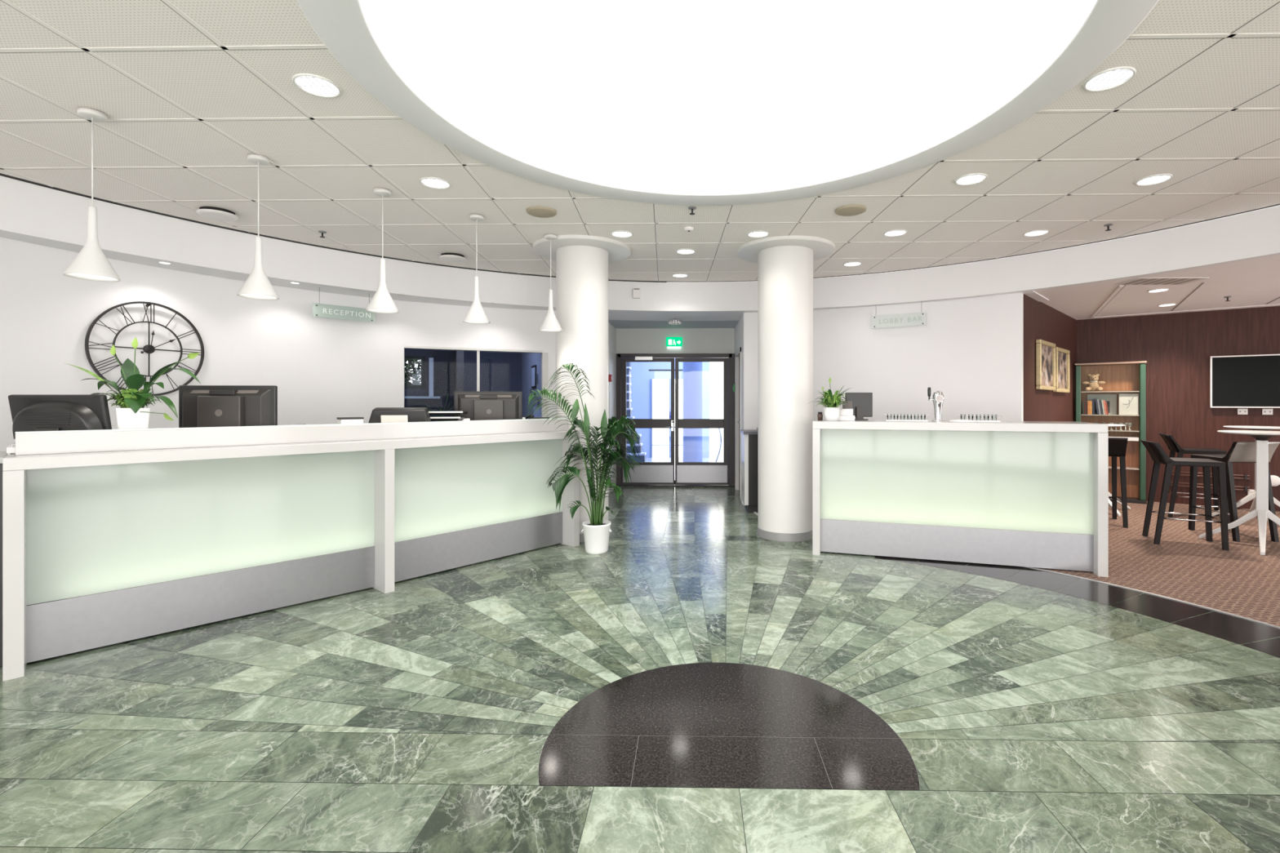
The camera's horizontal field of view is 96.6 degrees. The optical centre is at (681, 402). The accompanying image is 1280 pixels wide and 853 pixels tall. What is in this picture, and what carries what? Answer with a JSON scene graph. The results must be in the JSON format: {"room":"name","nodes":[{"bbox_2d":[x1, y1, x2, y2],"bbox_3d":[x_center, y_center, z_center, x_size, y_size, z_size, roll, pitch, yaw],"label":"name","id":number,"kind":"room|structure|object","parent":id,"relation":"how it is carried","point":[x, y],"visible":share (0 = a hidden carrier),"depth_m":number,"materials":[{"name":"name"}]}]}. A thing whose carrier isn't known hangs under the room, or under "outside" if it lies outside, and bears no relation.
{"room":"lobby","nodes":[
{"label":"lobby","id":0,"kind":"room"},
{"bbox_2d":[0,236,555,451],"bbox_3d":[-4.077,0.075,2.690,2.402,2.450,10.625,0,0,21],"label":"wall","id":1,"kind":"structure","parent":0,"point":[323,370],"depth_m":5.16,"materials":[{"name":"white paint"}]},
{"bbox_2d":[84,301,204,395],"bbox_3d":[-4.405,-0.442,4.700,0.062,0.776,0.776,0,0,23],"label":"wall clock","id":2,"kind":"object","parent":1,"relation":"attached to","point":[148,348],"visible":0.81,"depth_m":4.69,"materials":[{"name":"black metal"}]},
{"bbox_2d":[404,345,547,417],"bbox_3d":[-2.414,-0.120,6.736,1.620,1.040,0.120,0,0,-24],"label":"window","id":3,"kind":"structure","parent":1,"relation":"in","point":[544,355],"depth_m":6.85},
{"bbox_2d":[453,351,463,421],"bbox_3d":[-3.278,0.090,8.360,0.100,2.420,0.650,0,0,-24],"label":"pier","id":4,"kind":"object","parent":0,"point":[458,355],"depth_m":8.07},
{"bbox_2d":[404,348,521,421],"bbox_3d":[-4.011,0.050,8.440,3.370,2.500,0.100,0,0,-24],"label":"wall","id":5,"kind":"structure","parent":0,"point":[503,372],"depth_m":8.70,"materials":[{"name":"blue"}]},
{"bbox_2d":[404,355,425,389],"bbox_3d":[-4.275,-0.445,8.294,0.970,0.490,0.070,0,0,-24],"label":"window","id":6,"kind":"structure","parent":5,"relation":"in","point":[422,386],"depth_m":8.44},
{"bbox_2d":[404,357,439,398],"bbox_3d":[-4.080,-0.360,8.228,1.070,0.600,0.210,0,0,-24],"label":"window frame","id":7,"kind":"structure","parent":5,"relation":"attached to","point":[430,359],"depth_m":8.38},
{"bbox_2d":[521,352,541,418],"bbox_3d":[-2.093,0.050,8.165,0.100,2.500,2.180,0,0,-24],"label":"wall","id":8,"kind":"structure","parent":0,"point":[528,359],"depth_m":8.39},
{"bbox_2d":[531,364,536,388],"bbox_3d":[-2.082,-0.360,7.995,0.018,0.320,0.320,0,0,-24],"label":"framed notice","id":9,"kind":"object","parent":8,"relation":"attached to","point":[533,367],"visible":1,"depth_m":7.92,"materials":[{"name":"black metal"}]},
{"bbox_2d":[533,406,541,417],"bbox_3d":[-1.947,0.295,7.693,0.020,0.470,0.560,0,0,-24],"label":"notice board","id":10,"kind":"object","parent":8,"relation":"attached to","point":[537,414],"visible":0.29,"depth_m":7.67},
{"bbox_2d":[581,520,611,555],"bbox_3d":[-0.741,1.173,4.945,0.261,0.255,0.246,0,0,1],"label":"pot","id":11,"kind":"object","parent":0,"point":[596,533],"depth_m":4.86,"materials":[{"name":"white ceramic"}]},
{"bbox_2d":[608,321,616,493],"bbox_3d":[-1.096,0.075,8.043,0.100,2.450,1.920,0,0,1],"label":"wall","id":12,"kind":"structure","parent":0,"point":[611,330],"depth_m":8.35,"materials":[{"name":"white paint"}]},
{"bbox_2d":[608,350,616,493],"bbox_3d":[-1.035,0.275,8.496,0.015,2.050,0.750,0,0,1],"label":"door","id":13,"kind":"structure","parent":12,"relation":"in","point":[612,357],"depth_m":8.45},
{"bbox_2d":[0,457,1279,852],"bbox_3d":[1.755,1.328,4.430,15.900,0.064,18.274,0,0,1],"label":"floor","id":14,"kind":"structure","parent":0,"point":[700,682],"depth_m":2.41,"materials":[{"name":"green stone"}]},
{"bbox_2d":[0,451,8,667],"bbox_3d":[-3.568,0.785,2.928,0.540,1.030,0.530,0,0,43],"label":"base cabinet","id":15,"kind":"object","parent":14,"relation":"on","point":[2,454],"visible":0.02,"depth_m":2.79,"materials":[{"name":"white plastic"}]},
{"bbox_2d":[0,451,8,463],"bbox_3d":[-3.568,0.285,2.928,0.540,0.030,0.530,0,0,43],"label":"countertop","id":16,"kind":"structure","parent":15,"relation":"on","point":[2,454],"depth_m":2.92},
{"bbox_2d":[2,417,579,681],"bbox_3d":[-2.349,0.722,4.175,0.910,1.156,3.366,0,0,42],"label":"reception desk","id":17,"kind":"object","parent":14,"relation":"on","point":[110,536],"depth_m":3.42,"materials":[{"name":"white glass"}]},
{"bbox_2d":[8,394,111,439],"bbox_3d":[-3.386,0.088,3.115,0.516,0.263,0.200,0,0,0],"label":"computer monitor","id":18,"kind":"object","parent":17,"relation":"on","point":[29,412],"visible":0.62,"depth_m":3.05,"materials":[{"name":"black plastic"}]},
{"bbox_2d":[22,413,71,425],"bbox_3d":[-3.386,0.089,3.037,0.260,0.064,0.018,0,0,0],"label":"vent","id":19,"kind":"object","parent":18,"relation":"attached to","point":[28,419],"depth_m":3.04,"materials":[{"name":"black plastic"}]},
{"bbox_2d":[65,337,200,429],"bbox_3d":[-3.072,-0.074,3.208,0.714,0.588,0.236,0,0,5],"label":"potted plant","id":20,"kind":"object","parent":17,"relation":"on","point":[131,401],"visible":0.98,"depth_m":3.18,"materials":[{"name":"green plant"}]},
{"bbox_2d":[115,407,150,429],"bbox_3d":[-3.094,0.125,3.210,0.136,0.190,0.136,0,0,-41],"label":"pot","id":21,"kind":"object","parent":17,"relation":"on","point":[126,417],"depth_m":3.16,"materials":[{"name":"white ceramic"}]},
{"bbox_2d":[178,385,277,427],"bbox_3d":[-2.922,0.055,3.671,0.590,0.330,0.210,0,0,-5],"label":"computer monitor","id":22,"kind":"object","parent":17,"relation":"on","point":[199,406],"visible":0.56,"depth_m":3.61,"materials":[{"name":"black plastic"}]},
{"bbox_2d":[190,390,208,393],"bbox_3d":[-3.053,-0.069,3.619,0.130,0.022,0.028,0,0,-5],"label":"vent","id":23,"kind":"object","parent":22,"relation":"attached to","point":[191,391],"depth_m":3.62,"materials":[{"name":"grey plastic"}]},
{"bbox_2d":[235,390,258,393],"bbox_3d":[-2.784,-0.069,3.641,0.130,0.022,0.028,0,0,-5],"label":"vent","id":24,"kind":"object","parent":22,"relation":"attached to","point":[237,391],"depth_m":3.64,"materials":[{"name":"grey plastic"}]},
{"bbox_2d":[337,417,364,423],"bbox_3d":[-2.503,0.166,4.294,0.154,0.109,0.114,0,0,-45],"label":"box","id":25,"kind":"object","parent":17,"relation":"on","point":[340,420],"visible":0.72,"depth_m":4.25,"materials":[{"name":"white plastic"}]},
{"bbox_2d":[368,407,431,422],"bbox_3d":[-2.179,0.129,4.391,0.455,0.182,0.159,0,0,-9],"label":"screen","id":26,"kind":"object","parent":17,"relation":"on","point":[379,415],"visible":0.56,"depth_m":4.33,"materials":[{"name":"black plastic"}]},
{"bbox_2d":[428,411,467,420],"bbox_3d":[-1.944,0.145,4.669,0.318,0.150,0.255,0,0,-13],"label":"tray","id":27,"kind":"object","parent":17,"relation":"on","point":[429,412],"visible":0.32,"depth_m":4.56,"materials":[{"name":"black plastic"}]},
{"bbox_2d":[430,417,465,420],"bbox_3d":[-1.945,0.133,4.673,0.282,0.025,0.248,0,0,-13],"label":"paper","id":28,"kind":"object","parent":27,"relation":"on","point":[431,418],"depth_m":4.56,"materials":[{"name":"white paper"}]},
{"bbox_2d":[429,411,467,414],"bbox_3d":[-1.945,0.087,4.673,0.318,0.025,0.248,0,0,-13],"label":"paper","id":29,"kind":"object","parent":27,"relation":"on","point":[430,412],"depth_m":4.56,"materials":[{"name":"white paper"}]},
{"bbox_2d":[453,391,522,421],"bbox_3d":[-1.697,0.061,5.003,0.566,0.317,0.221,0,0,-16],"label":"computer monitor","id":30,"kind":"object","parent":17,"relation":"on","point":[479,405],"visible":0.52,"depth_m":4.92,"materials":[{"name":"black plastic"}]},
{"bbox_2d":[532,234,631,542],"bbox_3d":[-0.971,-0.100,5.550,0.940,2.800,0.940,0,0,1],"label":"column","id":31,"kind":"structure","parent":14,"relation":"on","point":[582,261],"depth_m":5.33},
{"bbox_2d":[527,363,646,555],"bbox_3d":[-0.818,0.475,4.930,1.030,1.650,0.520,0,0,-5],"label":"potted palm","id":32,"kind":"object","parent":14,"relation":"on","point":[597,531],"visible":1,"depth_m":4.90,"materials":[{"name":"green plant"}]},
{"bbox_2d":[626,361,650,462],"bbox_3d":[-1.192,0.195,11.365,1.197,2.210,1.520,0,0,1],"label":"staircase","id":33,"kind":"structure","parent":14,"relation":"on","point":[628,410],"depth_m":11.22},
{"bbox_2d":[683,361,702,462],"bbox_3d":[0.209,-0.350,10.898,0.410,3.300,0.410,0,0,1],"label":"column","id":34,"kind":"structure","parent":14,"relation":"on","point":[692,371],"depth_m":10.73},
{"bbox_2d":[740,429,758,512],"bbox_3d":[1.011,0.819,6.842,0.580,0.962,0.480,0,0,1],"label":"base cabinet","id":35,"kind":"object","parent":14,"relation":"on","point":[749,437],"visible":0.48,"depth_m":6.65,"materials":[{"name":"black plastic"}]},
{"bbox_2d":[740,429,758,434],"bbox_3d":[1.011,0.354,6.842,0.580,0.032,0.480,0,0,1],"label":"countertop","id":36,"kind":"structure","parent":35,"relation":"on","point":[743,431],"depth_m":6.66,"materials":[{"name":"metal"}]},
{"bbox_2d":[737,235,835,542],"bbox_3d":[1.014,-0.100,5.572,0.940,2.800,0.940,0,0,1],"label":"column","id":37,"kind":"structure","parent":14,"relation":"on","point":[785,263],"depth_m":5.34,"materials":[{"name":"paint"}]},
{"bbox_2d":[812,419,1108,577],"bbox_3d":[2.225,0.730,4.814,2.146,1.140,0.580,0,0,17],"label":"bar counter","id":38,"kind":"object","parent":14,"relation":"on","point":[1028,494],"depth_m":4.57,"materials":[{"name":"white glass"}]},
{"bbox_2d":[810,377,851,421],"bbox_3d":[1.297,-0.032,4.938,0.332,0.383,0.332,0,0,42],"label":"peace lily","id":39,"kind":"object","parent":38,"relation":"on","point":[832,402],"visible":1,"depth_m":4.88,"materials":[{"name":"green plant"}]},
{"bbox_2d":[838,400,854,421],"bbox_3d":[1.442,0.072,5.043,0.175,0.175,0.140,0,0,17],"label":"printer","id":40,"kind":"object","parent":38,"relation":"on","point":[846,414],"visible":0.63,"depth_m":4.98,"materials":[{"name":"white plastic"}]},
{"bbox_2d":[844,392,872,420],"bbox_3d":[1.603,0.035,5.166,0.240,0.250,0.140,0,0,3],"label":"screen","id":41,"kind":"object","parent":38,"relation":"on","point":[862,402],"visible":0.77,"depth_m":5.13,"materials":[{"name":"black plastic"}]},
{"bbox_2d":[884,414,928,421],"bbox_3d":[1.997,0.134,5.072,0.364,0.052,0.205,0,0,17],"label":"glass rack","id":42,"kind":"object","parent":38,"relation":"on","point":[885,415],"visible":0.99,"depth_m":4.99,"materials":[{"name":"metal"}]},
{"bbox_2d":[927,387,944,421],"bbox_3d":[2.187,0.015,4.896,0.140,0.290,0.104,0,0,10],"label":"tap","id":43,"kind":"object","parent":38,"relation":"on","point":[938,396],"visible":0.98,"depth_m":4.87,"materials":[{"name":"silver metal"}]},
{"bbox_2d":[812,419,1108,432],"bbox_3d":[2.225,0.193,4.814,2.146,0.065,0.580,0,0,17],"label":"countertop","id":44,"kind":"structure","parent":38,"relation":"on","point":[878,424],"depth_m":4.54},
{"bbox_2d":[955,414,1001,422],"bbox_3d":[2.551,0.134,4.901,0.324,0.052,0.205,0,0,17],"label":"glass rack","id":45,"kind":"object","parent":38,"relation":"on","point":[990,415],"visible":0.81,"depth_m":4.81,"materials":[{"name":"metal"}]},
{"bbox_2d":[1074,360,1146,504],"bbox_3d":[5.690,0.384,7.571,0.760,1.825,0.250,0,0,36],"label":"bookcase","id":46,"kind":"object","parent":14,"relation":"on","point":[1120,377],"visible":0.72,"depth_m":7.54,"materials":[{"name":"green wood"}]},
{"bbox_2d":[1081,373,1105,391],"bbox_3d":[5.537,-0.269,7.648,0.256,0.238,0.152,0,0,36],"label":"teddy bear","id":47,"kind":"object","parent":46,"relation":"on","point":[1093,385],"visible":1,"depth_m":7.63},
{"bbox_2d":[1087,394,1116,414],"bbox_3d":[5.675,0.025,7.686,0.320,0.270,0.024,0,0,36],"label":"picture book","id":48,"kind":"object","parent":46,"relation":"on","point":[1111,399],"visible":0.46,"depth_m":7.63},
{"bbox_2d":[1081,413,1139,416],"bbox_3d":[5.698,0.167,7.581,0.610,0.012,0.205,0,0,36],"label":"shelf","id":49,"kind":"object","parent":46,"relation":"attached to","point":[1117,415],"depth_m":7.58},
{"bbox_2d":[1094,400,1109,413],"bbox_3d":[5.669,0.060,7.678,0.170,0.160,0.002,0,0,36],"label":"books","id":50,"kind":"object","parent":49,"relation":"on","point":[1108,402],"depth_m":7.64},
{"bbox_2d":[1081,391,1139,392],"bbox_3d":[5.698,-0.143,7.581,0.610,0.012,0.205,0,0,36],"label":"shelf","id":51,"kind":"object","parent":46,"relation":"attached to","point":[1082,391],"depth_m":7.53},
{"bbox_2d":[1108,466,1139,470],"bbox_3d":[5.698,0.862,7.581,0.610,0.012,0.205,0,0,36],"label":"shelf","id":52,"kind":"object","parent":46,"relation":"attached to","point":[1127,468],"depth_m":7.51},
{"bbox_2d":[1108,429,1139,431],"bbox_3d":[5.698,0.372,7.581,0.610,0.012,0.205,0,0,36],"label":"shelf","id":53,"kind":"object","parent":46,"relation":"attached to","point":[1132,430],"depth_m":7.44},
{"bbox_2d":[1118,393,1138,414],"bbox_3d":[5.860,0.022,7.464,0.200,0.275,0.136,0,0,36],"label":"picture","id":54,"kind":"object","parent":46,"relation":"on","point":[1128,403],"visible":1,"depth_m":7.41},
{"bbox_2d":[1108,437,1128,528],"bbox_3d":[4.545,0.831,6.184,0.390,0.930,0.533,0,0,26],"label":"bar stool","id":55,"kind":"object","parent":14,"relation":"on","point":[1117,446],"visible":0.43,"depth_m":5.95,"materials":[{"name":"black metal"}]},
{"bbox_2d":[1106,423,1130,516],"bbox_3d":[4.993,0.778,6.886,0.611,1.032,0.611,0,0,-43],"label":"bar table","id":56,"kind":"object","parent":14,"relation":"on","point":[1118,513],"visible":0.14,"depth_m":6.63,"materials":[{"name":"white paint"}]},
{"bbox_2d":[1024,566,1279,628],"bbox_3d":[2.925,1.302,2.443,1.395,0.016,5.552,0,0,-6],"label":"threshold strip","id":57,"kind":"structure","parent":14,"relation":"on","point":[1215,610],"depth_m":3.78,"materials":[{"name":"metal"}]},
{"bbox_2d":[1140,440,1229,551],"bbox_3d":[4.631,0.831,5.266,0.533,0.930,0.390,0,0,26],"label":"bar stool","id":58,"kind":"object","parent":14,"relation":"on","point":[1156,451],"visible":1,"depth_m":5.19,"materials":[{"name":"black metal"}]},
{"bbox_2d":[1159,433,1226,517],"bbox_3d":[5.805,0.831,6.466,0.533,0.930,0.390,0,0,30],"label":"bar stool","id":59,"kind":"object","parent":14,"relation":"on","point":[1173,446],"visible":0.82,"depth_m":6.41,"materials":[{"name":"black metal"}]},
{"bbox_2d":[1187,441,1279,542],"bbox_3d":[5.357,0.831,5.535,0.390,0.930,0.533,0,0,1],"label":"bar stool","id":60,"kind":"object","parent":14,"relation":"on","point":[1239,451],"visible":0.77,"depth_m":5.35,"materials":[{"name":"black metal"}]},
{"bbox_2d":[1199,430,1279,555],"bbox_3d":[5.219,0.778,5.116,0.612,1.032,0.612,0,0,0],"label":"bar table","id":61,"kind":"object","parent":14,"relation":"on","point":[1261,510],"visible":1,"depth_m":5.08,"materials":[{"name":"white paint"}]},
{"bbox_2d":[1211,425,1279,523],"bbox_3d":[6.289,0.778,6.181,0.611,1.032,0.611,0,0,-11],"label":"bar table","id":62,"kind":"object","parent":14,"relation":"on","point":[1251,496],"visible":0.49,"depth_m":6.22,"materials":[{"name":"white paint"}]},
{"bbox_2d":[0,0,1279,282],"bbox_3d":[0.142,-1.520,2.198,9.920,0.061,9.920,0,0,1],"label":"ceiling","id":63,"kind":"structure","parent":0,"point":[187,90],"depth_m":3.54,"materials":[{"name":"tile"}]},
{"bbox_2d":[62,107,120,281],"bbox_3d":[-3.037,-1.068,2.930,0.207,0.848,0.207,0,0,1],"label":"pendant lamp","id":64,"kind":"object","parent":63,"relation":"hanging from","point":[91,263],"visible":1,"depth_m":2.91,"materials":[{"name":"white paint"}]},
{"bbox_2d":[195,206,238,221],"bbox_3d":[-3.635,-1.475,4.453,0.256,0.048,0.256,0,0,1],"label":"ceiling vent","id":65,"kind":"object","parent":63,"relation":"in","point":[211,212],"visible":1,"depth_m":4.41,"materials":[{"name":"white plastic"}]},
{"bbox_2d":[236,154,279,300],"bbox_3d":[-2.582,-1.068,3.468,0.207,0.848,0.207,0,0,1],"label":"pendant lamp","id":66,"kind":"object","parent":63,"relation":"hanging from","point":[257,286],"visible":1,"depth_m":3.45,"materials":[{"name":"white paint"}]},
{"bbox_2d":[292,73,341,97],"bbox_3d":[-1.724,-1.496,2.688,0.197,0.011,0.197,0,0,1],"label":"recessed light","id":67,"kind":"object","parent":63,"relation":"in","point":[313,84],"visible":1,"depth_m":2.68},
{"bbox_2d":[365,187,399,313],"bbox_3d":[-2.110,-1.068,4.009,0.207,0.848,0.207,0,0,1],"label":"pendant lamp","id":68,"kind":"object","parent":63,"relation":"hanging from","point":[382,302],"visible":1,"depth_m":3.99,"materials":[{"name":"white paint"}]},
{"bbox_2d":[419,177,450,189],"bbox_3d":[-1.682,-1.496,3.880,0.197,0.011,0.197,0,0,1],"label":"recessed light","id":69,"kind":"object","parent":63,"relation":"in","point":[430,182],"visible":1,"depth_m":3.88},
{"bbox_2d":[439,253,466,262],"bbox_3d":[-2.334,-1.475,5.796,0.256,0.048,0.256,0,0,1],"label":"ceiling vent","id":70,"kind":"object","parent":63,"relation":"in","point":[451,257],"visible":1,"depth_m":5.73,"materials":[{"name":"white plastic"}]},
{"bbox_2d":[462,213,490,324],"bbox_3d":[-1.644,-1.068,4.556,0.207,0.848,0.207,0,0,1],"label":"pendant lamp","id":71,"kind":"object","parent":63,"relation":"hanging from","point":[476,314],"visible":1,"depth_m":4.53,"materials":[{"name":"metal"}]},
{"bbox_2d":[525,205,556,217],"bbox_3d":[-1.099,-1.488,4.453,0.236,0.021,0.236,0,0,1],"label":"ceiling speaker","id":72,"kind":"object","parent":63,"relation":"attached to","point":[541,211],"visible":1,"depth_m":4.41},
{"bbox_2d":[538,234,562,332],"bbox_3d":[-1.174,-1.068,5.089,0.207,0.848,0.207,0,0,1],"label":"pendant lamp","id":73,"kind":"object","parent":63,"relation":"hanging from","point":[550,323],"visible":1,"depth_m":5.06,"materials":[{"name":"metal"}]},
{"bbox_2d":[610,230,633,237],"bbox_3d":[-0.532,-1.496,5.056,0.197,0.011,0.197,0,0,1],"label":"recessed light","id":74,"kind":"object","parent":63,"relation":"in","point":[620,233],"visible":1,"depth_m":5.04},
{"bbox_2d":[675,248,695,254],"bbox_3d":[0.038,-1.496,5.638,0.197,0.011,0.197,0,0,1],"label":"recessed light","id":75,"kind":"object","parent":63,"relation":"in","point":[682,251],"visible":1,"depth_m":5.64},
{"bbox_2d":[297,0,1159,205],"bbox_3d":[0.170,-1.732,2.617,3.354,0.496,3.354,0,0,1],"label":"skylight","id":76,"kind":"object","parent":63,"relation":"attached to","point":[668,102],"visible":1,"depth_m":3.10,"materials":[{"name":"white paint"}]},
{"bbox_2d":[746,230,768,237],"bbox_3d":[0.678,-1.496,5.056,0.197,0.011,0.197,0,0,1],"label":"recessed light","id":77,"kind":"object","parent":63,"relation":"in","point":[758,233],"visible":1,"depth_m":5.05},
{"bbox_2d":[835,204,866,216],"bbox_3d":[1.310,-1.488,4.416,0.236,0.021,0.236,0,0,1],"label":"ceiling speaker","id":78,"kind":"object","parent":63,"relation":"attached to","point":[851,210],"visible":1,"depth_m":4.37},
{"bbox_2d":[843,261,862,266],"bbox_3d":[1.844,-1.496,6.146,0.197,0.011,0.197,0,0,1],"label":"recessed light","id":79,"kind":"object","parent":63,"relation":"in","point":[852,264],"visible":1,"depth_m":6.14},
{"bbox_2d":[883,229,906,236],"bbox_3d":[1.885,-1.496,5.024,0.197,0.011,0.197,0,0,1],"label":"recessed light","id":80,"kind":"object","parent":63,"relation":"in","point":[895,233],"visible":1,"depth_m":5.02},
{"bbox_2d":[954,173,987,185],"bbox_3d":[1.938,-1.496,3.814,0.197,0.011,0.197,0,0,1],"label":"recessed light","id":81,"kind":"object","parent":63,"relation":"in","point":[974,178],"visible":1,"depth_m":3.81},
{"bbox_2d":[1022,229,1049,236],"bbox_3d":[3.130,-1.496,5.024,0.197,0.011,0.197,0,0,1],"label":"recessed light","id":82,"kind":"object","parent":63,"relation":"in","point":[1038,232],"visible":1,"depth_m":5.02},
{"bbox_2d":[1083,66,1136,91],"bbox_3d":[1.979,-1.496,2.635,0.197,0.011,0.197,0,0,1],"label":"recessed light","id":83,"kind":"object","parent":63,"relation":"in","point":[1110,78],"visible":1,"depth_m":2.63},
{"bbox_2d":[1134,173,1173,186],"bbox_3d":[3.172,-1.496,3.823,0.197,0.011,0.197,0,0,1],"label":"recessed light","id":84,"kind":"object","parent":63,"relation":"in","point":[1153,180],"visible":1,"depth_m":3.82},
{"bbox_2d":[0,175,1279,312],"bbox_3d":[0.142,-1.343,2.198,9.920,0.415,9.920,0,0,1],"label":"bulkhead","id":85,"kind":"structure","parent":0,"point":[43,211],"depth_m":5.36,"materials":[{"name":"white paint"}]},
{"bbox_2d":[632,288,639,298],"bbox_3d":[-0.558,-1.340,6.979,0.090,0.120,0.036,0,0,-8],"label":"sensor","id":86,"kind":"object","parent":85,"relation":"attached to","point":[636,291],"visible":1,"depth_m":6.96,"materials":[{"name":"white plastic"}]},
{"bbox_2d":[0,226,1279,328],"bbox_3d":[1.199,-1.169,2.507,17.098,0.062,14.471,0,0,1],"label":"ceiling","id":87,"kind":"structure","parent":0,"point":[1251,283],"depth_m":6.09,"materials":[{"name":"paint"}]},
{"bbox_2d":[312,287,374,322],"bbox_3d":[-3.425,-0.992,5.782,0.024,0.297,0.560,0,0,44],"label":"sign","id":88,"kind":"object","parent":87,"relation":"hanging from","point":[319,310],"visible":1,"depth_m":5.75,"materials":[{"name":"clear glass"}]},
{"bbox_2d":[666,318,682,324],"bbox_3d":[-0.093,-1.110,7.693,0.210,0.100,0.210,0,0,1],"label":"lamp","id":89,"kind":"object","parent":87,"relation":"attached to","point":[674,321],"visible":0.98,"depth_m":7.63,"materials":[{"name":"silver metal"}]},
{"bbox_2d":[871,311,925,328],"bbox_3d":[2.470,-1.002,6.489,0.580,0.275,0.024,0,0,30],"label":"sign","id":90,"kind":"object","parent":87,"relation":"hanging from","point":[908,319],"visible":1,"depth_m":6.48,"materials":[{"name":"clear glass"}]},
{"bbox_2d":[1114,277,1208,284],"bbox_3d":[4.524,-1.146,5.374,0.640,0.008,0.300,0,0,1],"label":"ceiling vent","id":91,"kind":"object","parent":87,"relation":"in","point":[1139,281],"visible":1,"depth_m":5.35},
{"bbox_2d":[631,357,709,457],"bbox_3d":[0.209,-0.350,13.549,4.900,3.300,0.100,0,0,1],"label":"wall","id":92,"kind":"structure","parent":0,"point":[641,375],"depth_m":13.52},
{"bbox_2d":[650,378,683,457],"bbox_3d":[-0.312,0.370,13.503,0.860,1.860,0.070,0,0,1],"label":"window","id":93,"kind":"structure","parent":92,"relation":"in","point":[651,445],"depth_m":13.48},
{"bbox_2d":[615,328,734,353],"bbox_3d":[-0.104,-1.030,8.954,1.950,0.540,0.100,0,0,1],"label":"wall","id":94,"kind":"structure","parent":0,"point":[628,340],"depth_m":8.90,"materials":[{"name":"grey paint"}]},
{"bbox_2d":[666,337,682,348],"bbox_3d":[-0.120,-0.933,8.876,0.250,0.173,0.046,0,0,1],"label":"exit sign","id":95,"kind":"object","parent":94,"relation":"attached to","point":[671,342],"visible":1,"depth_m":8.86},
{"bbox_2d":[615,353,734,486],"bbox_3d":[-0.105,0.270,8.856,1.846,2.060,0.135,0,0,1],"label":"door","id":96,"kind":"structure","parent":94,"relation":"in","point":[651,473],"depth_m":8.84,"materials":[{"name":"brown metal"}]},
{"bbox_2d":[734,314,743,487],"bbox_3d":[0.855,0.075,8.110,0.100,2.450,1.710,0,0,1],"label":"wall","id":97,"kind":"structure","parent":0,"point":[739,329],"depth_m":7.70,"materials":[{"name":"white paint"}]},
{"bbox_2d":[735,346,741,496],"bbox_3d":[0.845,0.280,8.070,0.140,2.040,0.930,0,0,1],"label":"door","id":98,"kind":"structure","parent":97,"relation":"in","point":[738,354],"depth_m":8.47,"materials":[{"name":"silver metal"}]},
{"bbox_2d":[823,407,839,421],"bbox_3d":[1.300,0.101,4.930,0.140,0.118,0.140,0,0,1],"label":"pot","id":99,"kind":"object","parent":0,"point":[831,414],"depth_m":4.88,"materials":[{"name":"white ceramic"}]},
{"bbox_2d":[743,292,1023,429],"bbox_3d":[2.215,0.075,6.681,3.084,2.450,0.297,0,0,26],"label":"wall","id":100,"kind":"structure","parent":0,"point":[969,350],"depth_m":6.45,"materials":[{"name":"white paint"}]},
{"bbox_2d":[1023,293,1076,421],"bbox_3d":[4.479,0.050,6.951,0.100,2.500,2.806,0,0,44],"label":"wall","id":101,"kind":"structure","parent":0,"point":[1042,321],"depth_m":6.63,"materials":[{"name":"brown wood"}]},
{"bbox_2d":[1035,339,1055,390],"bbox_3d":[4.188,-0.422,6.539,0.050,0.555,0.720,0,0,44],"label":"framed picture","id":102,"kind":"object","parent":101,"relation":"attached to","point":[1045,350],"visible":1,"depth_m":6.52,"materials":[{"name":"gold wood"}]},
{"bbox_2d":[1053,346,1070,392],"bbox_3d":[4.748,-0.400,7.111,0.050,0.545,0.700,0,0,44],"label":"framed picture","id":103,"kind":"object","parent":101,"relation":"attached to","point":[1062,355],"visible":0.78,"depth_m":7.15,"materials":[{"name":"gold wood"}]},
{"bbox_2d":[1076,306,1279,511],"bbox_3d":[7.396,0.050,6.621,4.598,2.500,0.100,0,0,36],"label":"wall","id":104,"kind":"structure","parent":0,"point":[1177,348],"depth_m":7.24,"materials":[{"name":"brown wood"}]},
{"bbox_2d":[1169,481,1249,491],"bbox_3d":[6.575,1.045,7.123,0.760,0.060,0.038,0,0,36],"label":"pipe","id":105,"kind":"object","parent":104,"relation":"attached to","point":[1171,482],"visible":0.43,"depth_m":7.09,"materials":[{"name":"orange metal"}]},
{"bbox_2d":[1171,471,1249,479],"bbox_3d":[6.575,0.905,7.123,0.760,0.060,0.038,0,0,36],"label":"pipe","id":106,"kind":"object","parent":104,"relation":"attached to","point":[1244,475],"visible":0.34,"depth_m":6.96,"materials":[{"name":"orange metal"}]},
{"bbox_2d":[1209,354,1279,408],"bbox_3d":[7.016,-0.255,6.777,1.070,0.640,0.058,0,0,36],"label":"television","id":107,"kind":"object","parent":104,"relation":"attached to","point":[1236,381],"visible":1,"depth_m":6.89,"materials":[{"name":"black plastic"}]},
{"bbox_2d":[1270,475,1279,486],"bbox_3d":[7.059,0.935,6.786,0.132,0.132,0.021,0,0,36],"label":"disc","id":108,"kind":"object","parent":104,"relation":"attached to","point":[1275,480],"visible":0.66,"depth_m":6.77,"materials":[{"name":"white plastic"}]},
{"bbox_3d":[-6.111,1.345,9.605,6.263,0.070,5.528,0,0,1],"label":"ground","id":109,"kind":"structure","parent":0,"visible":0},
{"bbox_2d":[404,350,490,411],"bbox_3d":[-4.512,0.097,9.068,4.181,2.410,1.945,0,0,-5],"label":"shrub","id":110,"kind":"object","parent":109,"relation":"on","point":[408,366],"visible":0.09,"depth_m":8.89,"materials":[{"name":"green plant"}]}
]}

